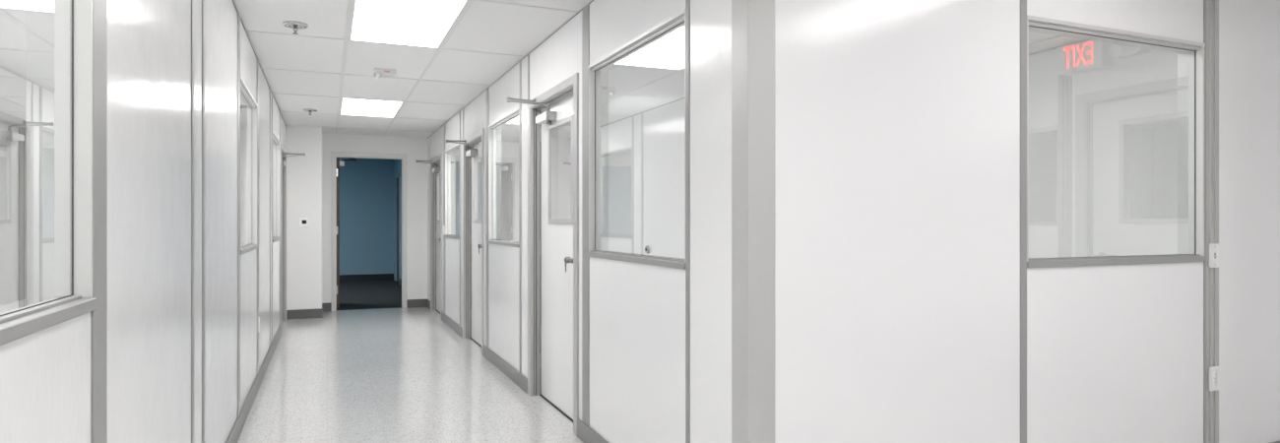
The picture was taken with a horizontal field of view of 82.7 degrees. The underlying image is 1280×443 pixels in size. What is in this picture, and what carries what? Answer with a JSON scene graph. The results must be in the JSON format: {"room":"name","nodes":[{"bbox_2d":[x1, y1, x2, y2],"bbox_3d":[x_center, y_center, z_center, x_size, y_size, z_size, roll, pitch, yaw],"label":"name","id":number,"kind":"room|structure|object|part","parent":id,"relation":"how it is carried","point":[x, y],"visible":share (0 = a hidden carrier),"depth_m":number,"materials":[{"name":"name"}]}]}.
{"room":"cleanroom corridor","nodes":[
{"label":"cleanroom corridor","id":0,"kind":"room"},
{"bbox_2d":[0,112,2,306],"bbox_3d":[-4.590,0.012,2.192,0.100,2.442,14.055,0,0,-23],"label":"wall","id":1,"kind":"structure","parent":0,"point":[1,159],"depth_m":8.01,"materials":[{"name":"white paint"}]},
{"bbox_2d":[0,0,286,442],"bbox_3d":[-1.998,0.012,3.307,0.116,2.442,14.055,0,0,-23],"label":"wall","id":2,"kind":"structure","parent":0,"point":[171,350],"depth_m":2.29,"materials":[{"name":"white"}]},
{"bbox_3d":[-1.022,0.714,1.038,0.108,1.040,1.159,0,0,-23],"label":"panel","id":3,"kind":"part","parent":2,"relation":"part of","materials":[{"name":"white"}]},
{"bbox_2d":[0,0,96,345],"bbox_3d":[-1.022,-0.333,1.038,0.128,1.052,1.160,0,0,-23],"label":"window","id":4,"kind":"structure","parent":2,"relation":"in","point":[46,45],"depth_m":1.41,"materials":[{"name":"clear glass"}]},
{"bbox_3d":[-1.000,-0.335,1.047,0.001,0.990,1.139,0,0,-23],"label":"glass pane","id":5,"kind":"part","parent":4,"relation":"part of","materials":[{"name":"clear glass"}]},
{"bbox_3d":[-1.022,0.176,1.038,0.128,0.034,1.160,0,0,-23],"label":"sill","id":6,"kind":"part","parent":4,"relation":"part of","materials":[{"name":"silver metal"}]},
{"bbox_3d":[-1.022,-0.346,1.038,0.120,1.025,1.160,0,0,-23],"label":"frame","id":7,"kind":"part","parent":4,"relation":"part of","materials":[{"name":"silver metal"}]},
{"bbox_3d":[-1.273,0.018,1.619,0.116,2.431,0.107,0,0,-23],"label":"post","id":8,"kind":"part","parent":2,"relation":"part of","materials":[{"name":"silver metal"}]},
{"bbox_3d":[-1.523,0.018,2.201,0.108,2.431,1.159,0,0,-23],"label":"panel","id":9,"kind":"part","parent":2,"relation":"part of","materials":[{"name":"white"}]},
{"bbox_3d":[-1.813,0.018,2.877,0.108,2.431,0.213,0,0,-23],"label":"panel","id":10,"kind":"part","parent":2,"relation":"part of","materials":[{"name":"white"}]},
{"bbox_3d":[-2.119,0.018,3.586,0.108,2.431,1.217,0,0,-23],"label":"panel","id":11,"kind":"part","parent":2,"relation":"part of","materials":[{"name":"white"}]},
{"bbox_3d":[-2.381,0.018,4.196,0.116,2.431,0.110,0,0,-23],"label":"post","id":12,"kind":"part","parent":2,"relation":"part of","materials":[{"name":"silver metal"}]},
{"bbox_3d":[-2.630,-1.028,4.774,0.108,0.339,1.149,0,0,-23],"label":"panel","id":13,"kind":"part","parent":2,"relation":"part of","materials":[{"name":"white paint"}]},
{"bbox_3d":[-2.630,0.714,4.774,0.108,1.040,1.149,0,0,-23],"label":"panel","id":14,"kind":"part","parent":2,"relation":"part of","materials":[{"name":"white"}]},
{"bbox_2d":[240,75,257,254],"bbox_3d":[-2.630,-0.333,4.774,0.128,1.052,1.150,0,0,-23],"label":"window","id":15,"kind":"structure","parent":2,"relation":"in","point":[248,104],"depth_m":5.01,"materials":[{"name":"clear glass"}]},
{"bbox_3d":[-2.608,-0.335,4.784,0.001,0.990,1.129,0,0,-23],"label":"glass pane","id":16,"kind":"part","parent":15,"relation":"part of","materials":[{"name":"clear glass"}]},
{"bbox_3d":[-2.630,0.176,4.774,0.128,0.034,1.150,0,0,-23],"label":"sill","id":17,"kind":"part","parent":15,"relation":"part of","materials":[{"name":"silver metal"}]},
{"bbox_2d":[226,323,281,442],"bbox_3d":[-1.553,1.179,2.428,0.010,0.110,12.089,0,0,-23],"label":"baseboard","id":18,"kind":"structure","parent":2,"relation":"attached to","point":[237,428],"depth_m":4.88,"materials":[{"name":"grey"}]},
{"bbox_3d":[-2.887,0.018,5.371,0.116,2.431,0.150,0,0,-23],"label":"post","id":19,"kind":"part","parent":2,"relation":"part of","materials":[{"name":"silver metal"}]},
{"bbox_2d":[257,317,259,333],"bbox_3d":[-2.823,0.768,5.383,0.012,0.117,0.070,0,0,-23],"label":"power outlet","id":20,"kind":"object","parent":2,"relation":"attached to","point":[258,317],"visible":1,"depth_m":5.37,"materials":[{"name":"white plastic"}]},
{"bbox_3d":[-3.148,0.018,5.978,0.108,2.431,1.169,0,0,-23],"label":"panel","id":21,"kind":"part","parent":2,"relation":"part of","materials":[{"name":"white"}]},
{"bbox_3d":[-3.442,0.018,6.662,0.108,2.431,0.219,0,0,-23],"label":"panel","id":22,"kind":"part","parent":2,"relation":"part of","materials":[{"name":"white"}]},
{"bbox_3d":[-3.734,-1.028,7.342,0.108,0.339,1.159,0,0,-23],"label":"panel","id":23,"kind":"part","parent":2,"relation":"part of","materials":[{"name":"white paint"}]},
{"bbox_3d":[-3.734,0.714,7.342,0.108,1.040,1.159,0,0,-23],"label":"panel","id":24,"kind":"part","parent":2,"relation":"part of","materials":[{"name":"white"}]},
{"bbox_2d":[272,130,280,242],"bbox_3d":[-3.734,-0.333,7.342,0.128,1.052,1.160,0,0,-23],"label":"window","id":25,"kind":"structure","parent":2,"relation":"in","point":[276,143],"depth_m":7.80,"materials":[{"name":"clear glass"}]},
{"bbox_3d":[-3.712,-0.335,7.351,0.001,0.990,1.139,0,0,-23],"label":"glass pane","id":26,"kind":"part","parent":25,"relation":"part of","materials":[{"name":"clear glass"}]},
{"bbox_3d":[-3.734,0.176,7.342,0.128,0.034,1.160,0,0,-23],"label":"sill","id":27,"kind":"part","parent":25,"relation":"part of","materials":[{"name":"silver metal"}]},
{"bbox_3d":[-4.228,-1.026,8.490,0.108,0.343,1.161,0,0,-23],"label":"panel","id":28,"kind":"part","parent":2,"relation":"part of","materials":[{"name":"white paint"}]},
{"bbox_2d":[280,143,305,323],"bbox_3d":[-4.130,0.190,8.532,0.346,2.088,1.162,0,0,-23],"label":"door","id":29,"kind":"structure","parent":2,"relation":"in","point":[284,154],"depth_m":8.97,"materials":[{"name":"silver metal"}]},
{"bbox_3d":[-4.228,0.190,8.490,0.132,2.088,1.162,0,0,-23],"label":"frame","id":30,"kind":"part","parent":29,"relation":"part of","materials":[{"name":"silver metal"}]},
{"bbox_3d":[-4.191,-0.782,8.801,0.236,0.121,0.283,0,0,-13],"label":"closer arm","id":31,"kind":"part","parent":29,"relation":"part of","materials":[{"name":"silver metal"}]},
{"bbox_2d":[286,126,427,310],"bbox_3d":[-3.558,0.009,9.979,8.150,2.448,0.805,0,0,-23],"label":"wall","id":32,"kind":"structure","parent":0,"point":[309,176],"depth_m":9.95,"materials":[{"name":"white paint"}]},
{"bbox_2d":[298,217,309,227],"bbox_3d":[-4.267,0.011,9.222,0.116,0.116,0.026,0,0,-23],"label":"thermostat","id":33,"kind":"object","parent":32,"relation":"attached to","point":[302,222],"visible":1,"depth_m":9.21,"materials":[{"name":"white plastic"}]},
{"bbox_2d":[286,303,322,319],"bbox_3d":[-4.396,1.175,9.547,0.419,0.118,0.693,0,0,-23],"label":"baseboard","id":34,"kind":"structure","parent":32,"relation":"attached to","point":[298,313],"depth_m":9.23,"materials":[{"name":"grey"}]},
{"bbox_2d":[322,302,331,312],"bbox_3d":[-4.290,1.175,9.966,0.108,0.118,0.009,0,0,-23],"label":"baseboard","id":35,"kind":"structure","parent":32,"relation":"attached to","point":[326,306],"depth_m":9.96,"materials":[{"name":"grey"}]},
{"bbox_2d":[331,151,406,311],"bbox_3d":[-3.986,0.135,10.655,0.992,2.198,1.044,0,0,-23],"label":"door frame","id":36,"kind":"structure","parent":32,"relation":"in","point":[336,163],"depth_m":10.16,"materials":[{"name":"white paint"}]},
{"bbox_3d":[-4.112,-0.879,10.239,0.229,0.046,0.151,0,0,1],"label":"closer arm","id":37,"kind":"part","parent":36,"relation":"part of","materials":[{"name":"grey metal"}]},
{"bbox_2d":[406,298,427,308],"bbox_3d":[-3.199,1.175,10.436,0.280,0.118,0.009,0,0,-23],"label":"baseboard","id":38,"kind":"structure","parent":32,"relation":"attached to","point":[411,303],"depth_m":10.43,"materials":[{"name":"grey"}]},
{"bbox_2d":[339,157,393,274],"bbox_3d":[-6.789,-0.076,14.769,3.600,2.620,0.100,0,0,-23],"label":"wall","id":39,"kind":"structure","parent":0,"point":[366,185],"depth_m":15.19,"materials":[{"name":"blue paint"}]},
{"bbox_2d":[339,273,393,281],"bbox_3d":[-6.813,1.169,14.698,3.500,0.130,0.012,0,0,-23],"label":"baseboard","id":40,"kind":"structure","parent":39,"relation":"attached to","point":[374,277],"depth_m":15.17,"materials":[{"name":"black"}]},
{"bbox_2d":[237,279,583,442],"bbox_3d":[-1.968,1.263,6.284,8.150,0.061,19.700,0,0,-23],"label":"floor","id":41,"kind":"structure","parent":0,"point":[380,375],"depth_m":5.40,"materials":[{"name":"tile"}]},
{"bbox_2d":[0,0,1087,137],"bbox_3d":[-0.949,-1.235,3.716,8.306,0.060,14.253,0,0,-23],"label":"ceiling","id":42,"kind":"structure","parent":0,"point":[317,67],"depth_m":5.33,"materials":[{"name":"tile"}]},
{"bbox_2d":[282,20,308,34],"bbox_3d":[-2.112,-1.181,4.453,0.140,0.058,0.140,0,0,-23],"label":"sprinkler","id":43,"kind":"object","parent":42,"relation":"attached to","point":[288,24],"visible":1,"depth_m":4.43,"materials":[{"name":"silver metal"}]},
{"bbox_2d":[303,108,317,115],"bbox_3d":[-3.567,-1.181,7.855,0.140,0.058,0.140,0,0,-23],"label":"sprinkler","id":44,"kind":"object","parent":42,"relation":"attached to","point":[304,109],"visible":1,"depth_m":7.83,"materials":[{"name":"silver metal"}]},
{"bbox_2d":[339,98,403,117],"bbox_3d":[-2.879,-1.208,7.758,0.586,0.004,1.196,0,0,-23],"label":"recessed light","id":45,"kind":"object","parent":42,"relation":"in","point":[349,106],"visible":1,"depth_m":7.71,"materials":[{"name":"white paint"}]},
{"bbox_2d":[373,67,395,78],"bbox_3d":[-2.042,-1.171,5.808,0.170,0.077,0.136,0,0,-23],"label":"fire alarm strobe","id":46,"kind":"object","parent":42,"relation":"attached to","point":[377,73],"visible":1,"depth_m":5.76,"materials":[{"name":"white plastic"}]},
{"bbox_2d":[348,0,469,48],"bbox_3d":[-1.432,-1.208,4.396,0.586,0.004,1.196,0,0,-23],"label":"recessed light","id":47,"kind":"object","parent":42,"relation":"in","point":[412,23],"visible":1,"depth_m":4.36,"materials":[{"name":"white paint"}]},
{"bbox_2d":[393,0,774,442],"bbox_3d":[-2.386,-0.076,9.010,0.138,2.620,14.162,0,0,-23],"label":"wall","id":48,"kind":"structure","parent":0,"point":[667,354],"depth_m":2.95,"materials":[{"name":"white"}]},
{"bbox_2d":[394,172,400,284],"bbox_3d":[-4.852,0.143,14.623,0.077,2.180,1.120,0,0,-23],"label":"door","id":49,"kind":"structure","parent":48,"relation":"in","point":[398,176],"depth_m":14.78,"materials":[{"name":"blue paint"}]},
{"bbox_2d":[416,153,442,319],"bbox_3d":[-2.755,0.190,9.625,0.346,2.088,1.082,0,0,-23],"label":"door","id":50,"kind":"structure","parent":48,"relation":"in","point":[436,162],"depth_m":10.06,"materials":[{"name":"silver metal"}]},
{"bbox_3d":[-2.896,-0.782,9.834,0.231,0.121,0.244,0,0,-35],"label":"closer arm","id":51,"kind":"part","parent":50,"relation":"part of","materials":[{"name":"silver metal"}]},
{"bbox_3d":[-2.657,0.190,9.667,0.132,2.088,1.082,0,0,-23],"label":"frame","id":52,"kind":"part","parent":50,"relation":"part of","materials":[{"name":"silver metal"}]},
{"bbox_3d":[-2.733,-0.689,9.785,0.072,0.080,0.083,0,0,-23],"label":"plate","id":53,"kind":"part","parent":50,"relation":"part of","materials":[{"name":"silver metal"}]},
{"bbox_3d":[-2.627,-0.321,9.680,0.068,0.668,0.550,0,0,-23],"label":"vision frame","id":54,"kind":"part","parent":50,"relation":"part of","materials":[{"name":"clear glass"}]},
{"bbox_3d":[-2.650,-0.321,9.670,0.001,0.608,0.490,0,0,-23],"label":"vision glass","id":55,"kind":"part","parent":50,"relation":"part of","materials":[{"name":"clear glass"}]},
{"bbox_3d":[-2.946,0.018,10.340,0.108,2.431,0.382,0,0,-23],"label":"panel","id":56,"kind":"part","parent":48,"relation":"part of","materials":[{"name":"white paint"}]},
{"bbox_3d":[-2.657,-1.026,9.667,0.108,0.343,1.081,0,0,-23],"label":"panel","id":57,"kind":"part","parent":48,"relation":"part of","materials":[{"name":"white"}]},
{"bbox_3d":[-2.412,0.018,9.099,0.108,2.431,0.154,0,0,-23],"label":"panel","id":58,"kind":"part","parent":48,"relation":"part of","materials":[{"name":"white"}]},
{"bbox_3d":[-2.362,0.018,8.982,0.116,2.431,0.100,0,0,-23],"label":"post","id":59,"kind":"part","parent":48,"relation":"part of","materials":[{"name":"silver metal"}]},
{"bbox_2d":[444,143,459,239],"bbox_3d":[-2.128,-0.333,8.439,0.128,1.052,1.082,0,0,-23],"label":"window","id":60,"kind":"structure","parent":48,"relation":"in","point":[452,156],"depth_m":8.58,"materials":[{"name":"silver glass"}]},
{"bbox_3d":[-2.128,0.176,8.439,0.128,0.034,1.082,0,0,-23],"label":"sill","id":61,"kind":"part","parent":60,"relation":"part of","materials":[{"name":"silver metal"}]},
{"bbox_3d":[-2.150,-0.335,8.429,0.001,0.990,1.061,0,0,-23],"label":"glass pane","id":62,"kind":"part","parent":60,"relation":"part of","materials":[{"name":"clear glass"}]},
{"bbox_2d":[441,311,462,337],"bbox_3d":[-2.186,1.181,8.416,0.010,0.104,1.588,0,0,-23],"label":"baseboard","id":63,"kind":"structure","parent":48,"relation":"attached to","point":[457,328],"depth_m":8.30,"materials":[{"name":"grey"}]},
{"bbox_3d":[-2.128,-1.028,8.439,0.108,0.339,1.081,0,0,-23],"label":"panel","id":64,"kind":"part","parent":48,"relation":"part of","materials":[{"name":"white paint"}]},
{"bbox_3d":[-2.128,0.714,8.439,0.108,1.040,1.081,0,0,-23],"label":"panel","id":65,"kind":"part","parent":48,"relation":"part of","materials":[{"name":"white"}]},
{"bbox_3d":[-1.859,0.018,7.812,0.108,2.431,0.154,0,0,-23],"label":"panel","id":66,"kind":"part","parent":48,"relation":"part of","materials":[{"name":"white"}]},
{"bbox_2d":[445,128,484,354],"bbox_3d":[-1.700,0.190,7.172,0.346,2.088,1.082,0,0,-23],"label":"door","id":67,"kind":"structure","parent":48,"relation":"in","point":[473,146],"depth_m":7.45,"materials":[{"name":"silver metal"}]},
{"bbox_3d":[-1.841,-0.782,7.381,0.231,0.121,0.244,0,0,-35],"label":"closer arm","id":68,"kind":"part","parent":67,"relation":"part of","materials":[{"name":"silver metal"}]},
{"bbox_3d":[-1.601,0.190,7.214,0.132,2.088,1.082,0,0,-23],"label":"frame","id":69,"kind":"part","parent":67,"relation":"part of","materials":[{"name":"silver metal"}]},
{"bbox_3d":[-1.678,-0.689,7.332,0.072,0.080,0.083,0,0,-23],"label":"plate","id":70,"kind":"part","parent":67,"relation":"part of","materials":[{"name":"silver metal"}]},
{"bbox_3d":[-1.572,-0.321,7.227,0.068,0.668,0.550,0,0,-23],"label":"vision frame","id":71,"kind":"part","parent":67,"relation":"part of","materials":[{"name":"clear glass"}]},
{"bbox_3d":[-1.595,-0.321,7.217,0.001,0.608,0.490,0,0,-23],"label":"vision glass","id":72,"kind":"part","parent":67,"relation":"part of","materials":[{"name":"clear glass"}]},
{"bbox_3d":[-1.601,-1.026,7.214,0.108,0.343,1.081,0,0,-23],"label":"panel","id":73,"kind":"part","parent":48,"relation":"part of","materials":[{"name":"white"}]},
{"bbox_3d":[-1.366,0.018,6.667,0.108,2.431,0.108,0,0,-23],"label":"panel","id":74,"kind":"part","parent":48,"relation":"part of","materials":[{"name":"white"}]},
{"bbox_3d":[-1.325,0.018,6.571,0.116,2.431,0.100,0,0,-23],"label":"post","id":75,"kind":"part","parent":48,"relation":"part of","materials":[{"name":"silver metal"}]},
{"bbox_2d":[487,107,518,247],"bbox_3d":[-1.078,-0.333,5.998,0.128,1.052,1.148,0,0,-23],"label":"window","id":76,"kind":"structure","parent":48,"relation":"in","point":[503,134],"depth_m":6.08,"materials":[{"name":"clear glass"}]},
{"bbox_3d":[-1.078,0.176,5.998,0.128,0.034,1.148,0,0,-23],"label":"sill","id":77,"kind":"part","parent":76,"relation":"part of","materials":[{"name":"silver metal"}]},
{"bbox_3d":[-1.078,-1.028,5.998,0.108,0.339,1.147,0,0,-23],"label":"panel","id":78,"kind":"part","parent":48,"relation":"part of","materials":[{"name":"white paint"}]},
{"bbox_3d":[-1.078,0.714,5.998,0.108,1.040,1.147,0,0,-23],"label":"panel","id":79,"kind":"part","parent":48,"relation":"part of","materials":[{"name":"white"}]},
{"bbox_2d":[482,344,527,393],"bbox_3d":[-1.120,1.181,5.939,0.010,0.104,1.641,0,0,-23],"label":"baseboard","id":80,"kind":"structure","parent":48,"relation":"attached to","point":[502,365],"depth_m":5.80,"materials":[{"name":"grey"}]},
{"bbox_3d":[-0.793,0.018,5.336,0.108,2.431,0.201,0,0,-23],"label":"panel","id":81,"kind":"part","parent":48,"relation":"part of","materials":[{"name":"white"}]},
{"bbox_2d":[507,72,578,436],"bbox_3d":[-0.619,0.190,4.661,0.346,2.088,1.104,0,0,-23],"label":"door","id":82,"kind":"structure","parent":48,"relation":"in","point":[553,114],"depth_m":4.83,"materials":[{"name":"silver metal"}]},
{"bbox_3d":[-0.764,-0.782,4.875,0.232,0.121,0.255,0,0,-35],"label":"closer arm","id":83,"kind":"part","parent":82,"relation":"part of","materials":[{"name":"silver metal"}]},
{"bbox_3d":[-0.598,-0.689,4.821,0.072,0.080,0.083,0,0,-23],"label":"plate","id":84,"kind":"part","parent":82,"relation":"part of","materials":[{"name":"silver metal"}]},
{"bbox_3d":[-0.492,-0.321,4.716,0.068,0.668,0.550,0,0,-23],"label":"vision frame","id":85,"kind":"part","parent":82,"relation":"part of","materials":[{"name":"silver metal"}]},
{"bbox_3d":[-0.514,-0.321,4.706,0.001,0.608,0.490,0,0,-23],"label":"vision glass","id":86,"kind":"part","parent":82,"relation":"part of","materials":[{"name":"clear glass"}]},
{"bbox_3d":[-0.399,0.234,4.356,0.070,0.060,0.158,0,0,-23],"label":"handle","id":87,"kind":"part","parent":82,"relation":"part of","materials":[{"name":"silver metal"}]},
{"bbox_3d":[-0.521,-1.026,4.703,0.108,0.343,1.103,0,0,-23],"label":"panel","id":88,"kind":"part","parent":48,"relation":"part of","materials":[{"name":"white paint"}]},
{"bbox_3d":[-0.288,0.018,4.161,0.108,2.431,0.074,0,0,-23],"label":"panel","id":89,"kind":"part","parent":48,"relation":"part of","materials":[{"name":"white"}]},
{"bbox_3d":[-0.252,0.018,4.077,0.116,2.431,0.110,0,0,-23],"label":"post","id":90,"kind":"part","parent":48,"relation":"part of","materials":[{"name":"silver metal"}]},
{"bbox_2d":[576,418,608,442],"bbox_3d":[0.003,1.181,3.328,0.010,0.104,1.836,0,0,-23],"label":"baseboard","id":91,"kind":"structure","parent":48,"relation":"attached to","point":[585,433],"depth_m":4.00,"materials":[{"name":"grey"}]},
{"bbox_2d":[587,7,685,269],"bbox_3d":[0.003,-0.333,3.485,0.128,1.052,1.178,0,0,-23],"label":"window","id":92,"kind":"structure","parent":48,"relation":"in","point":[599,70],"depth_m":4.00,"materials":[{"name":"silver metal"}]},
{"bbox_3d":[0.003,0.176,3.485,0.128,0.034,1.178,0,0,-23],"label":"sill","id":93,"kind":"part","parent":92,"relation":"part of","materials":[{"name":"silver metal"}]},
{"bbox_3d":[0.003,-1.028,3.485,0.108,0.339,1.177,0,0,-23],"label":"panel","id":94,"kind":"part","parent":48,"relation":"part of","materials":[{"name":"white paint"}]},
{"bbox_3d":[0.003,0.714,3.485,0.108,1.040,1.177,0,0,-23],"label":"panel","id":95,"kind":"part","parent":48,"relation":"part of","materials":[{"name":"white"}]},
{"bbox_3d":[0.314,0.018,2.763,0.108,2.431,0.332,0,0,-23],"label":"panel","id":96,"kind":"part","parent":48,"relation":"part of","materials":[{"name":"white"}]},
{"bbox_3d":[0.399,0.018,2.559,0.112,2.431,0.110,0,0,-23],"label":"corner post","id":97,"kind":"part","parent":48,"relation":"part of","materials":[{"name":"silver metal"}]},
{"bbox_2d":[608,63,684,257],"bbox_3d":[0.745,0.012,5.971,3.212,2.442,0.100,0,0,-23],"label":"wall","id":98,"kind":"structure","parent":0,"point":[646,102],"depth_m":5.62,"materials":[{"name":"white"}]},
{"bbox_2d":[774,0,1279,442],"bbox_3d":[1.926,0.012,3.216,3.212,2.442,0.122,0,0,-23],"label":"wall","id":99,"kind":"structure","parent":0,"point":[910,308],"depth_m":2.92,"materials":[{"name":"white"}]},
{"bbox_3d":[1.001,0.018,2.821,1.200,2.431,0.108,0,0,-23],"label":"panel","id":100,"kind":"part","parent":99,"relation":"part of","materials":[{"name":"white"}]},
{"bbox_3d":[2.140,-1.028,3.311,1.204,0.339,0.108,0,0,-23],"label":"panel","id":101,"kind":"part","parent":99,"relation":"part of","materials":[{"name":"white"}]},
{"bbox_3d":[2.140,0.714,3.311,1.204,1.040,0.108,0,0,-23],"label":"panel","id":102,"kind":"part","parent":99,"relation":"part of","materials":[{"name":"white"}]},
{"bbox_2d":[1026,14,1206,267],"bbox_3d":[2.140,-0.333,3.311,1.205,1.052,0.128,0,0,-23],"label":"window","id":103,"kind":"structure","parent":99,"relation":"in","point":[1190,54],"depth_m":3.49,"materials":[{"name":"silver metal"}]},
{"bbox_3d":[2.140,0.176,3.311,1.205,0.034,0.128,0,0,-23],"label":"sill","id":104,"kind":"part","parent":103,"relation":"part of","materials":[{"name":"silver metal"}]},
{"bbox_3d":[2.755,0.018,3.572,0.103,2.431,0.122,0,0,-23],"label":"post","id":105,"kind":"part","parent":99,"relation":"part of","materials":[{"name":"silver metal"}]},
{"bbox_2d":[1208,243,1218,267],"bbox_3d":[2.776,0.165,3.507,0.070,0.117,0.022,0,0,-23],"label":"light switch","id":106,"kind":"object","parent":99,"relation":"attached to","point":[1213,248],"visible":1,"depth_m":3.50,"materials":[{"name":"white plastic"}]},
{"bbox_2d":[1208,366,1218,391],"bbox_3d":[2.774,0.759,3.511,0.070,0.117,0.012,0,0,-23],"label":"power outlet","id":107,"kind":"object","parent":99,"relation":"attached to","point":[1213,371],"visible":1,"depth_m":3.50,"materials":[{"name":"white plastic"}]},
{"bbox_3d":[3.100,0.018,3.724,0.651,2.431,0.108,0,0,-23],"label":"panel","id":108,"kind":"part","parent":99,"relation":"part of","materials":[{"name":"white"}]},
{"bbox_2d":[1028,40,1177,257],"bbox_3d":[2.806,0.012,5.374,0.122,2.442,14.055,0,0,-23],"label":"wall","id":109,"kind":"structure","parent":0,"point":[1103,116],"depth_m":4.74,"materials":[{"name":"white paint"}]}
]}

